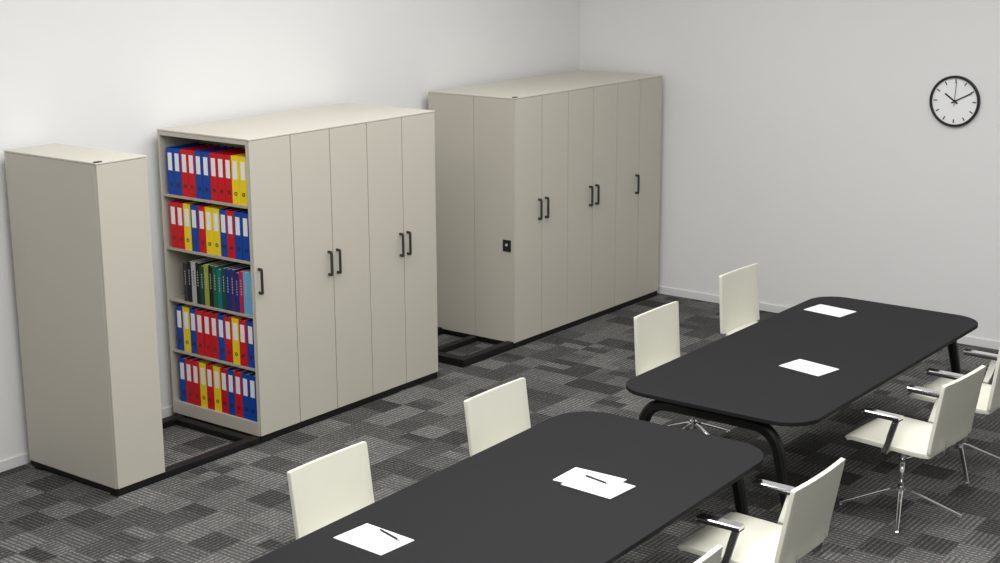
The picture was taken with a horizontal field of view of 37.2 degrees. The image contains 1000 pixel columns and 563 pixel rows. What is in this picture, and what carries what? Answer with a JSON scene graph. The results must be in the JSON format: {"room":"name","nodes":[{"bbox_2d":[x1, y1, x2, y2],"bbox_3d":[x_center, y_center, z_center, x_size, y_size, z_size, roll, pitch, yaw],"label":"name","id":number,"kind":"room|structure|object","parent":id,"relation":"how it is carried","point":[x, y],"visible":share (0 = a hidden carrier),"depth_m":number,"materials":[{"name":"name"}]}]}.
{"room":"office meeting room","nodes":[
{"label":"office meeting room","id":0,"kind":"room"},
{"bbox_2d":[0,0,580,460],"bbox_3d":[-3.909,-0.684,8.208,0.150,4.300,15.520,10,17,36],"label":"wall","id":1,"kind":"structure","parent":0,"point":[98,74],"depth_m":10.40,"materials":[{"name":"paint"}]},
{"bbox_2d":[0,405,174,471],"bbox_3d":[-3.880,1.398,8.596,0.014,0.070,15.370,10,17,36],"label":"baseboard","id":2,"kind":"structure","parent":1,"relation":"attached to","point":[22,459],"depth_m":9.59,"materials":[{"name":"paint"}]},
{"bbox_2d":[0,293,999,562],"bbox_3d":[0.860,2.281,5.196,12.110,0.100,15.520,10,17,36],"label":"floor","id":3,"kind":"structure","parent":0,"point":[236,507],"depth_m":9.43,"materials":[{"name":"carpet"}]},
{"bbox_2d":[35,376,437,496],"bbox_3d":[-1.735,0.947,10.485,0.825,0.045,3.059,10,17,36],"label":"floor track","id":4,"kind":"object","parent":3,"relation":"on","point":[241,441],"visible":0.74,"depth_m":9.96,"materials":[{"name":"black metal"}]},
{"bbox_2d":[4,143,164,494],"bbox_3d":[-2.568,0.211,9.221,0.887,2.047,0.377,10,17,36],"label":"tall cabinet","id":5,"kind":"object","parent":4,"relation":"on","point":[80,216],"visible":1,"depth_m":9.02,"materials":[{"name":"metal"}]},
{"bbox_2d":[157,102,437,440],"bbox_3d":[-1.377,-0.149,10.710,0.927,2.041,1.868,10,17,36],"label":"tall cabinet","id":6,"kind":"object","parent":4,"relation":"on","point":[341,207],"visible":0.87,"depth_m":10.33,"materials":[{"name":"metal"}]},
{"bbox_2d":[169,199,185,247],"bbox_3d":[-2.137,-0.413,10.239,0.068,0.318,0.292,10,17,36],"label":"binder","id":7,"kind":"object","parent":6,"relation":"on","point":[172,204],"visible":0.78,"depth_m":10.13,"materials":[{"name":"red plastic"}]},
{"bbox_2d":[175,303,187,350],"bbox_3d":[-2.132,0.296,10.412,0.068,0.318,0.292,10,17,36],"label":"binder","id":8,"kind":"object","parent":6,"relation":"on","point":[179,314],"visible":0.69,"depth_m":10.30,"materials":[{"name":"blue plastic"}]},
{"bbox_2d":[166,142,203,194],"bbox_3d":[-2.139,-0.773,10.153,0.068,0.318,0.292,10,17,36],"label":"binder","id":9,"kind":"object","parent":6,"relation":"on","point":[169,150],"visible":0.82,"depth_m":10.04,"materials":[{"name":"paper"}]},
{"bbox_2d":[176,200,193,248],"bbox_3d":[-2.081,-0.403,10.197,0.068,0.318,0.292,10,17,36],"label":"binder","id":10,"kind":"object","parent":6,"relation":"on","point":[179,205],"visible":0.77,"depth_m":10.09,"materials":[{"name":"red plastic"}]},
{"bbox_2d":[178,355,193,401],"bbox_3d":[-2.130,0.661,10.500,0.068,0.318,0.292,10,17,36],"label":"binder","id":11,"kind":"object","parent":6,"relation":"on","point":[182,371],"visible":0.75,"depth_m":10.39,"materials":[{"name":"blue plastic"}]},
{"bbox_2d":[183,262,188,301],"bbox_3d":[-2.084,-0.016,10.251,0.038,0.270,0.221,10,17,36],"label":"book","id":12,"kind":"object","parent":6,"relation":"on","point":[184,263],"visible":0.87,"depth_m":10.16,"materials":[{"name":"black paper"}]},
{"bbox_2d":[182,305,195,352],"bbox_3d":[-2.075,0.306,10.371,0.068,0.318,0.292,10,17,36],"label":"binder","id":13,"kind":"object","parent":6,"relation":"on","point":[185,309],"visible":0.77,"depth_m":10.26,"materials":[{"name":"yellow plastic"}]},
{"bbox_2d":[173,143,209,195],"bbox_3d":[-2.083,-0.763,10.110,0.068,0.318,0.292,10,17,36],"label":"binder","id":14,"kind":"object","parent":6,"relation":"on","point":[176,151],"visible":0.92,"depth_m":10.00,"materials":[{"name":"blue plastic"}]},
{"bbox_2d":[183,201,200,250],"bbox_3d":[-2.025,-0.393,10.155,0.068,0.318,0.292,10,17,36],"label":"binder","id":15,"kind":"object","parent":6,"relation":"on","point":[186,206],"visible":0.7,"depth_m":10.04,"materials":[{"name":"yellow plastic"}]},
{"bbox_2d":[185,357,198,403],"bbox_3d":[-2.075,0.671,10.457,0.068,0.318,0.292,10,17,36],"label":"binder","id":16,"kind":"object","parent":6,"relation":"on","point":[188,362],"visible":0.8,"depth_m":10.35,"materials":[{"name":"red plastic"}]},
{"bbox_2d":[189,306,201,353],"bbox_3d":[-2.019,0.316,10.329,0.068,0.318,0.292,10,17,36],"label":"binder","id":17,"kind":"object","parent":6,"relation":"on","point":[192,311],"visible":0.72,"depth_m":10.22,"materials":[{"name":"blue plastic"}]},
{"bbox_2d":[180,144,215,196],"bbox_3d":[-2.026,-0.753,10.070,0.068,0.318,0.292,10,17,36],"label":"binder","id":18,"kind":"object","parent":6,"relation":"on","point":[183,152],"visible":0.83,"depth_m":9.96,"materials":[{"name":"paper"}]},
{"bbox_2d":[186,257,209,302],"bbox_3d":[-2.052,-0.018,10.225,0.041,0.285,0.221,10,17,36],"label":"book","id":19,"kind":"object","parent":6,"relation":"on","point":[189,279],"visible":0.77,"depth_m":10.14,"materials":[{"name":"black paper"}]},
{"bbox_2d":[192,358,205,405],"bbox_3d":[-2.020,0.681,10.414,0.068,0.318,0.292,10,17,36],"label":"binder","id":20,"kind":"object","parent":6,"relation":"on","point":[195,363],"visible":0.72,"depth_m":10.30,"materials":[{"name":"red plastic"}]},
{"bbox_2d":[190,202,208,251],"bbox_3d":[-1.969,-0.384,10.114,0.068,0.318,0.292,10,17,36],"label":"binder","id":21,"kind":"object","parent":6,"relation":"on","point":[193,207],"visible":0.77,"depth_m":10.00,"materials":[{"name":"blue plastic"}]},
{"bbox_2d":[199,265,204,304],"bbox_3d":[-1.950,0.007,10.152,0.041,0.270,0.221,10,17,36],"label":"book","id":22,"kind":"object","parent":6,"relation":"on","point":[201,269],"visible":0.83,"depth_m":10.06,"materials":[{"name":"green paper"}]},
{"bbox_2d":[191,257,213,302],"bbox_3d":[-2.017,-0.012,10.199,0.044,0.285,0.221,10,17,36],"label":"book","id":23,"kind":"object","parent":6,"relation":"on","point":[193,271],"visible":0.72,"depth_m":10.12,"materials":[{"name":"grey paper"}]},
{"bbox_2d":[196,308,209,355],"bbox_3d":[-1.966,0.326,10.284,0.068,0.318,0.292,10,17,36],"label":"binder","id":24,"kind":"object","parent":6,"relation":"on","point":[199,312],"visible":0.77,"depth_m":10.17,"materials":[{"name":"red plastic"}]},
{"bbox_2d":[187,145,221,197],"bbox_3d":[-1.970,-0.744,10.027,0.068,0.318,0.292,10,17,36],"label":"binder","id":25,"kind":"object","parent":6,"relation":"on","point":[190,153],"visible":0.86,"depth_m":9.92,"materials":[{"name":"red plastic"}]},
{"bbox_2d":[199,360,213,407],"bbox_3d":[-1.961,0.690,10.376,0.068,0.318,0.292,10,17,36],"label":"binder","id":26,"kind":"object","parent":6,"relation":"on","point":[202,365],"visible":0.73,"depth_m":10.27,"materials":[{"name":"yellow plastic"}]},
{"bbox_2d":[198,203,216,252],"bbox_3d":[-1.910,-0.375,10.076,0.068,0.318,0.292,10,17,36],"label":"binder","id":27,"kind":"object","parent":6,"relation":"on","point":[201,208],"visible":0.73,"depth_m":9.97,"materials":[{"name":"red plastic"}]},
{"bbox_2d":[195,258,221,303],"bbox_3d":[-1.983,-0.006,10.174,0.038,0.285,0.221,10,17,36],"label":"book","id":28,"kind":"object","parent":6,"relation":"on","point":[197,264],"visible":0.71,"depth_m":10.09,"materials":[{"name":"black paper"}]},
{"bbox_2d":[203,309,214,357],"bbox_3d":[-1.908,0.335,10.245,0.068,0.318,0.292,10,17,36],"label":"binder","id":29,"kind":"object","parent":6,"relation":"on","point":[206,314],"visible":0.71,"depth_m":10.13,"materials":[{"name":"red plastic"}]},
{"bbox_2d":[194,146,228,198],"bbox_3d":[-1.915,-0.734,9.986,0.068,0.318,0.292,10,17,36],"label":"binder","id":30,"kind":"object","parent":6,"relation":"on","point":[197,154],"visible":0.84,"depth_m":9.88,"materials":[{"name":"blue plastic"}]},
{"bbox_2d":[206,362,220,409],"bbox_3d":[-1.906,0.700,10.332,0.068,0.318,0.292,10,17,36],"label":"binder","id":31,"kind":"object","parent":6,"relation":"on","point":[209,367],"visible":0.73,"depth_m":10.22,"materials":[{"name":"red plastic"}]},
{"bbox_2d":[205,204,224,254],"bbox_3d":[-1.854,-0.365,10.034,0.068,0.318,0.292,10,17,36],"label":"binder","id":32,"kind":"object","parent":6,"relation":"on","point":[208,210],"visible":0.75,"depth_m":9.93,"materials":[{"name":"yellow plastic"}]},
{"bbox_2d":[203,260,227,305],"bbox_3d":[-1.915,0.006,10.124,0.044,0.285,0.221,10,17,36],"label":"book","id":33,"kind":"object","parent":6,"relation":"on","point":[205,266],"visible":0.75,"depth_m":10.04,"materials":[{"name":"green paper"}]},
{"bbox_2d":[210,311,223,358],"bbox_3d":[-1.852,0.345,10.204,0.068,0.318,0.292,10,17,36],"label":"binder","id":34,"kind":"object","parent":6,"relation":"on","point":[213,316],"visible":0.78,"depth_m":10.09,"materials":[{"name":"red plastic"}]},
{"bbox_2d":[201,147,234,199],"bbox_3d":[-1.857,-0.724,9.945,0.068,0.318,0.292,10,17,36],"label":"binder","id":35,"kind":"object","parent":6,"relation":"on","point":[205,155],"visible":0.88,"depth_m":9.84,"materials":[{"name":"blue plastic"}]},
{"bbox_2d":[208,261,230,306],"bbox_3d":[-1.881,0.012,10.099,0.038,0.285,0.221,10,17,36],"label":"book","id":36,"kind":"object","parent":6,"relation":"on","point":[209,266],"visible":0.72,"depth_m":10.02,"materials":[{"name":"black paper"}]},
{"bbox_2d":[216,268,222,308],"bbox_3d":[-1.814,0.031,10.051,0.044,0.270,0.221,10,17,36],"label":"book","id":37,"kind":"object","parent":6,"relation":"on","point":[219,280],"visible":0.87,"depth_m":9.96,"materials":[{"name":"teal paper"}]},
{"bbox_2d":[213,363,226,411],"bbox_3d":[-1.849,0.709,10.292,0.068,0.318,0.292,10,17,36],"label":"binder","id":38,"kind":"object","parent":6,"relation":"on","point":[216,368],"visible":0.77,"depth_m":10.18,"materials":[{"name":"yellow plastic"}]},
{"bbox_2d":[212,206,230,255],"bbox_3d":[-1.798,-0.355,9.992,0.068,0.318,0.292,10,17,36],"label":"binder","id":39,"kind":"object","parent":6,"relation":"on","point":[215,211],"visible":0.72,"depth_m":9.88,"materials":[{"name":"yellow plastic"}]},
{"bbox_2d":[217,313,229,360],"bbox_3d":[-1.796,0.355,10.161,0.068,0.318,0.292,10,17,36],"label":"binder","id":40,"kind":"object","parent":6,"relation":"on","point":[220,317],"visible":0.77,"depth_m":10.05,"materials":[{"name":"blue plastic"}]},
{"bbox_2d":[209,148,241,200],"bbox_3d":[-1.799,-0.715,9.906,0.068,0.318,0.292,10,17,36],"label":"binder","id":41,"kind":"object","parent":6,"relation":"on","point":[212,155],"visible":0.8,"depth_m":9.80,"materials":[{"name":"red cardboard"}]},
{"bbox_2d":[212,261,238,307],"bbox_3d":[-1.849,0.018,10.075,0.041,0.285,0.221,10,17,36],"label":"book","id":42,"kind":"object","parent":6,"relation":"on","point":[214,273],"visible":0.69,"depth_m":10.00,"materials":[{"name":"green paper"}]},
{"bbox_2d":[220,365,233,413],"bbox_3d":[-1.793,0.719,10.251,0.068,0.318,0.292,10,17,36],"label":"binder","id":43,"kind":"object","parent":6,"relation":"on","point":[223,370],"visible":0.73,"depth_m":10.14,"materials":[{"name":"red plastic"}]},
{"bbox_2d":[219,207,236,256],"bbox_3d":[-1.742,-0.345,9.951,0.068,0.318,0.292,10,17,36],"label":"binder","id":44,"kind":"object","parent":6,"relation":"on","point":[222,212],"visible":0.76,"depth_m":9.84,"materials":[{"name":"blue plastic"}]},
{"bbox_2d":[216,149,244,201],"bbox_3d":[-1.744,-0.705,9.864,0.068,0.318,0.292,10,17,36],"label":"binder","id":45,"kind":"object","parent":6,"relation":"on","point":[220,156],"visible":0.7,"depth_m":9.76,"materials":[{"name":"red plastic"}]},
{"bbox_2d":[224,314,237,362],"bbox_3d":[-1.741,0.365,10.118,0.068,0.318,0.292,10,17,36],"label":"binder","id":46,"kind":"object","parent":6,"relation":"on","point":[227,319],"visible":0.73,"depth_m":10.01,"materials":[{"name":"red plastic"}]},
{"bbox_2d":[221,263,243,309],"bbox_3d":[-1.780,0.029,10.024,0.038,0.285,0.221,10,17,36],"label":"book","id":47,"kind":"object","parent":6,"relation":"on","point":[222,268],"visible":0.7,"depth_m":9.94,"materials":[{"name":"green paper"}]},
{"bbox_2d":[224,151,244,203],"bbox_3d":[-1.688,-0.696,9.822,0.068,0.318,0.292,10,17,36],"label":"binder","id":48,"kind":"object","parent":6,"relation":"on","point":[227,157],"visible":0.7,"depth_m":9.71,"materials":[{"name":"red plastic"}]},
{"bbox_2d":[227,367,241,415],"bbox_3d":[-1.738,0.729,10.207,0.068,0.318,0.292,10,17,36],"label":"binder","id":49,"kind":"object","parent":6,"relation":"on","point":[230,372],"visible":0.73,"depth_m":10.10,"materials":[{"name":"blue plastic"}]},
{"bbox_2d":[226,208,243,258],"bbox_3d":[-1.688,-0.335,9.906,0.068,0.318,0.292,10,17,36],"label":"binder","id":50,"kind":"object","parent":6,"relation":"on","point":[229,213],"visible":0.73,"depth_m":9.80,"materials":[{"name":"red plastic"}]},
{"bbox_2d":[225,264,248,310],"bbox_3d":[-1.747,0.035,10.000,0.041,0.285,0.221,10,17,36],"label":"book","id":51,"kind":"object","parent":6,"relation":"on","point":[227,273],"visible":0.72,"depth_m":9.92,"materials":[{"name":"blue paper"}]},
{"bbox_2d":[234,272,239,312],"bbox_3d":[-1.679,0.054,9.950,0.038,0.270,0.221,10,17,36],"label":"book","id":52,"kind":"object","parent":6,"relation":"on","point":[236,277],"visible":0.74,"depth_m":9.87,"materials":[{"name":"blue paper"}]},
{"bbox_2d":[231,316,244,364],"bbox_3d":[-1.684,0.374,10.078,0.068,0.318,0.292,10,17,36],"label":"binder","id":53,"kind":"object","parent":6,"relation":"on","point":[235,325],"visible":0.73,"depth_m":9.97,"materials":[{"name":"yellow plastic"}]},
{"bbox_2d":[231,153,245,204],"bbox_3d":[-1.634,-0.685,9.778,0.068,0.318,0.292,10,17,36],"label":"binder","id":54,"kind":"object","parent":6,"relation":"on","point":[234,158],"visible":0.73,"depth_m":9.66,"materials":[{"name":"paper"}]},
{"bbox_2d":[229,265,250,311],"bbox_3d":[-1.712,0.041,9.974,0.044,0.285,0.221,10,17,36],"label":"book","id":55,"kind":"object","parent":6,"relation":"on","point":[232,271],"visible":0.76,"depth_m":9.89,"materials":[{"name":"purple paper"}]},
{"bbox_2d":[233,209,247,259],"bbox_3d":[-1.632,-0.326,9.865,0.068,0.318,0.292,10,17,36],"label":"binder","id":56,"kind":"object","parent":6,"relation":"on","point":[237,214],"visible":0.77,"depth_m":9.76,"materials":[{"name":"blue plastic"}]},
{"bbox_2d":[234,369,249,417],"bbox_3d":[-1.683,0.739,10.165,0.068,0.318,0.292,10,17,36],"label":"binder","id":57,"kind":"object","parent":6,"relation":"on","point":[237,374],"visible":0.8,"depth_m":10.05,"materials":[{"name":"red plastic"}]},
{"bbox_2d":[238,155,247,205],"bbox_3d":[-1.576,-0.676,9.738,0.068,0.318,0.292,10,17,36],"label":"binder","id":58,"kind":"object","parent":6,"relation":"on","point":[242,159],"visible":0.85,"depth_m":9.63,"materials":[{"name":"yellow plastic"}]},
{"bbox_2d":[238,268,250,313],"bbox_3d":[-1.646,0.053,9.924,0.041,0.285,0.221,10,17,36],"label":"book","id":59,"kind":"object","parent":6,"relation":"on","point":[240,273],"visible":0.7,"depth_m":9.84,"materials":[{"name":"paper"}]},
{"bbox_2d":[238,317,251,366],"bbox_3d":[-1.629,0.385,10.035,0.068,0.318,0.292,10,17,36],"label":"binder","id":60,"kind":"object","parent":6,"relation":"on","point":[242,322],"visible":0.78,"depth_m":9.92,"materials":[{"name":"red plastic"}]},
{"bbox_2d":[241,211,249,260],"bbox_3d":[-1.574,-0.316,9.825,0.068,0.318,0.292,10,17,36],"label":"binder","id":61,"kind":"object","parent":6,"relation":"on","point":[244,216],"visible":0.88,"depth_m":9.71,"materials":[{"name":"blue plastic"}]},
{"bbox_2d":[243,270,250,314],"bbox_3d":[-1.611,0.059,9.899,0.044,0.285,0.221,10,17,36],"label":"book","id":62,"kind":"object","parent":6,"relation":"on","point":[245,274],"visible":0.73,"depth_m":9.81,"materials":[{"name":"paper"}]},
{"bbox_2d":[241,371,254,419],"bbox_3d":[-1.626,0.749,10.125,0.068,0.318,0.292,10,17,36],"label":"binder","id":63,"kind":"object","parent":6,"relation":"on","point":[244,376],"visible":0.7,"depth_m":10.01,"materials":[{"name":"blue plastic"}]},
{"bbox_2d":[246,319,254,367],"bbox_3d":[-1.570,0.393,9.997,0.068,0.318,0.292,10,17,36],"label":"binder","id":64,"kind":"object","parent":6,"relation":"on","point":[250,335],"visible":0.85,"depth_m":9.89,"materials":[{"name":"blue plastic"}]},
{"bbox_2d":[248,272,252,315],"bbox_3d":[-1.577,0.065,9.873,0.038,0.285,0.221,10,17,36],"label":"book","id":65,"kind":"object","parent":6,"relation":"on","point":[249,274],"visible":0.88,"depth_m":9.79,"materials":[{"name":"paper"}]},
{"bbox_2d":[248,373,256,421],"bbox_3d":[-1.570,0.758,10.082,0.068,0.318,0.292,10,17,36],"label":"binder","id":66,"kind":"object","parent":6,"relation":"on","point":[252,379],"visible":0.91,"depth_m":9.97,"materials":[{"name":"blue plastic"}]},
{"bbox_2d":[287,441,373,539],"bbox_3d":[-0.580,1.320,7.084,0.663,0.900,0.637,10,17,36],"label":"chair","id":67,"kind":"object","parent":3,"relation":"on","point":[324,490],"visible":0.36,"depth_m":7.17,"materials":[{"name":"beige leather"}]},
{"bbox_2d":[464,378,530,455],"bbox_3d":[0.234,1.072,8.101,0.690,0.900,0.690,10,17,36],"label":"chair","id":68,"kind":"object","parent":3,"relation":"on","point":[495,415],"visible":0.27,"depth_m":8.20,"materials":[{"name":"beige leather"}]},
{"bbox_2d":[249,411,763,562],"bbox_3d":[0.093,1.430,6.878,1.229,0.786,2.856,9,16,35],"label":"conference table","id":69,"kind":"object","parent":3,"relation":"on","point":[501,503],"visible":0.98,"depth_m":6.92,"materials":[{"name":"black laminate"}]},
{"bbox_2d":[333,523,413,555],"bbox_3d":[-0.550,1.123,6.480,0.291,0.003,0.206,11,17,39],"label":"paper sheet","id":70,"kind":"object","parent":69,"relation":"on","point":[368,537],"visible":1,"depth_m":6.47,"materials":[{"name":"white paper"}]},
{"bbox_2d":[380,529,399,540],"bbox_3d":[-0.481,1.109,6.507,0.010,0.011,0.153,-10,17,-36],"label":"pen","id":71,"kind":"object","parent":70,"relation":"on","point":[382,530],"visible":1,"depth_m":6.51,"materials":[{"name":"black plastic"}]},
{"bbox_2d":[553,467,626,482],"bbox_3d":[0.432,0.955,7.160,0.291,0.003,0.206,9,16,34],"label":"paper sheet","id":72,"kind":"object","parent":69,"relation":"on","point":[574,472],"visible":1,"depth_m":7.21,"materials":[{"name":"white paper"}]},
{"bbox_2d":[561,472,635,498],"bbox_3d":[0.468,0.971,7.080,0.291,0.003,0.206,11,17,39],"label":"paper sheet","id":73,"kind":"object","parent":72,"relation":"on","point":[614,488],"visible":1,"depth_m":7.07,"materials":[{"name":"white paper"}]},
{"bbox_2d":[586,475,608,483],"bbox_3d":[0.468,0.951,7.135,0.009,0.011,0.153,-12,18,-41],"label":"pen","id":74,"kind":"object","parent":73,"relation":"on","point":[589,476],"visible":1,"depth_m":7.14,"materials":[{"name":"black plastic"}]},
{"bbox_2d":[437,294,656,367],"bbox_3d":[0.264,0.318,13.035,0.825,0.060,2.900,10,17,36],"label":"floor track","id":75,"kind":"object","parent":3,"relation":"on","point":[443,357],"visible":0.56,"depth_m":12.05,"materials":[{"name":"black metal"}]},
{"bbox_2d":[428,70,662,346],"bbox_3d":[0.457,-0.723,13.051,0.927,2.047,2.254,10,17,36],"label":"tall cabinet","id":76,"kind":"object","parent":75,"relation":"on","point":[547,187],"visible":0.97,"depth_m":12.40,"materials":[{"name":"metal"}]},
{"bbox_2d":[634,301,729,435],"bbox_3d":[1.282,0.660,9.797,0.677,0.898,0.677,10,17,36],"label":"chair","id":77,"kind":"object","parent":3,"relation":"on","point":[656,331],"visible":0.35,"depth_m":9.90,"materials":[{"name":"beige leather"}]},
{"bbox_2d":[694,545,722,562],"bbox_3d":[0.486,1.527,6.149,0.681,0.924,0.659,10,17,36],"label":"chair","id":78,"kind":"object","parent":3,"relation":"on","point":[714,555],"visible":1,"depth_m":6.00,"materials":[{"name":"beige leather"}]},
{"bbox_2d":[719,263,759,336],"bbox_3d":[1.991,0.395,10.867,0.635,0.908,0.621,11,17,38],"label":"chair","id":79,"kind":"object","parent":3,"relation":"on","point":[738,288],"visible":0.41,"depth_m":10.98,"materials":[{"name":"beige leather"}]},
{"bbox_2d":[677,458,845,562],"bbox_3d":[1.209,1.287,7.139,0.696,0.923,0.659,10,17,36],"label":"chair","id":80,"kind":"object","parent":3,"relation":"on","point":[801,528],"visible":0.98,"depth_m":6.97,"materials":[{"name":"beige leather"}]},
{"bbox_2d":[626,296,977,509],"bbox_3d":[1.970,0.814,9.408,1.210,0.786,2.768,10,17,36],"label":"conference table","id":81,"kind":"object","parent":3,"relation":"on","point":[737,379],"visible":0.94,"depth_m":9.01,"materials":[{"name":"black laminate"}]},
{"bbox_2d":[779,359,838,375],"bbox_3d":[1.860,0.518,8.952,0.206,0.003,0.291,-12,18,-40],"label":"paper sheet","id":82,"kind":"object","parent":81,"relation":"on","point":[808,367],"visible":1,"depth_m":8.95,"materials":[{"name":"white paper"}]},
{"bbox_2d":[804,304,855,316],"bbox_3d":[2.278,0.201,10.263,0.206,0.003,0.291,-13,19,-43],"label":"paper sheet","id":83,"kind":"object","parent":81,"relation":"on","point":[823,309],"visible":1,"depth_m":10.26,"materials":[{"name":"white paper"}]},
{"bbox_2d":[839,365,985,536],"bbox_3d":[2.361,0.924,8.626,0.677,0.922,0.642,11,18,40],"label":"chair","id":84,"kind":"object","parent":3,"relation":"on","point":[950,421],"visible":1,"depth_m":8.45,"materials":[{"name":"beige leather"}]},
{"bbox_2d":[905,348,999,487],"bbox_3d":[2.939,0.748,9.370,0.640,0.914,0.618,11,17,39],"label":"chair","id":85,"kind":"object","parent":3,"relation":"on","point":[989,396],"visible":0.54,"depth_m":9.28,"materials":[{"name":"beige leather"}]},
{"bbox_2d":[580,0,999,340],"bbox_3d":[5.564,-1.296,10.580,11.960,4.300,0.150,10,17,36],"label":"wall","id":86,"kind":"structure","parent":0,"point":[802,141],"depth_m":12.72,"materials":[{"name":"paint"}]},
{"bbox_2d":[657,286,999,349],"bbox_3d":[5.529,0.777,11.006,11.946,0.070,0.014,10,17,36],"label":"baseboard","id":87,"kind":"structure","parent":86,"relation":"attached to","point":[967,340],"depth_m":13.34,"materials":[{"name":"paint"}]},
{"bbox_2d":[929,75,980,126],"bbox_3d":[3.647,-1.446,11.927,0.410,0.410,0.031,10,17,36],"label":"wall clock","id":88,"kind":"object","parent":86,"relation":"attached to","point":[954,101],"visible":1,"depth_m":11.93,"materials":[{"name":"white plastic"}]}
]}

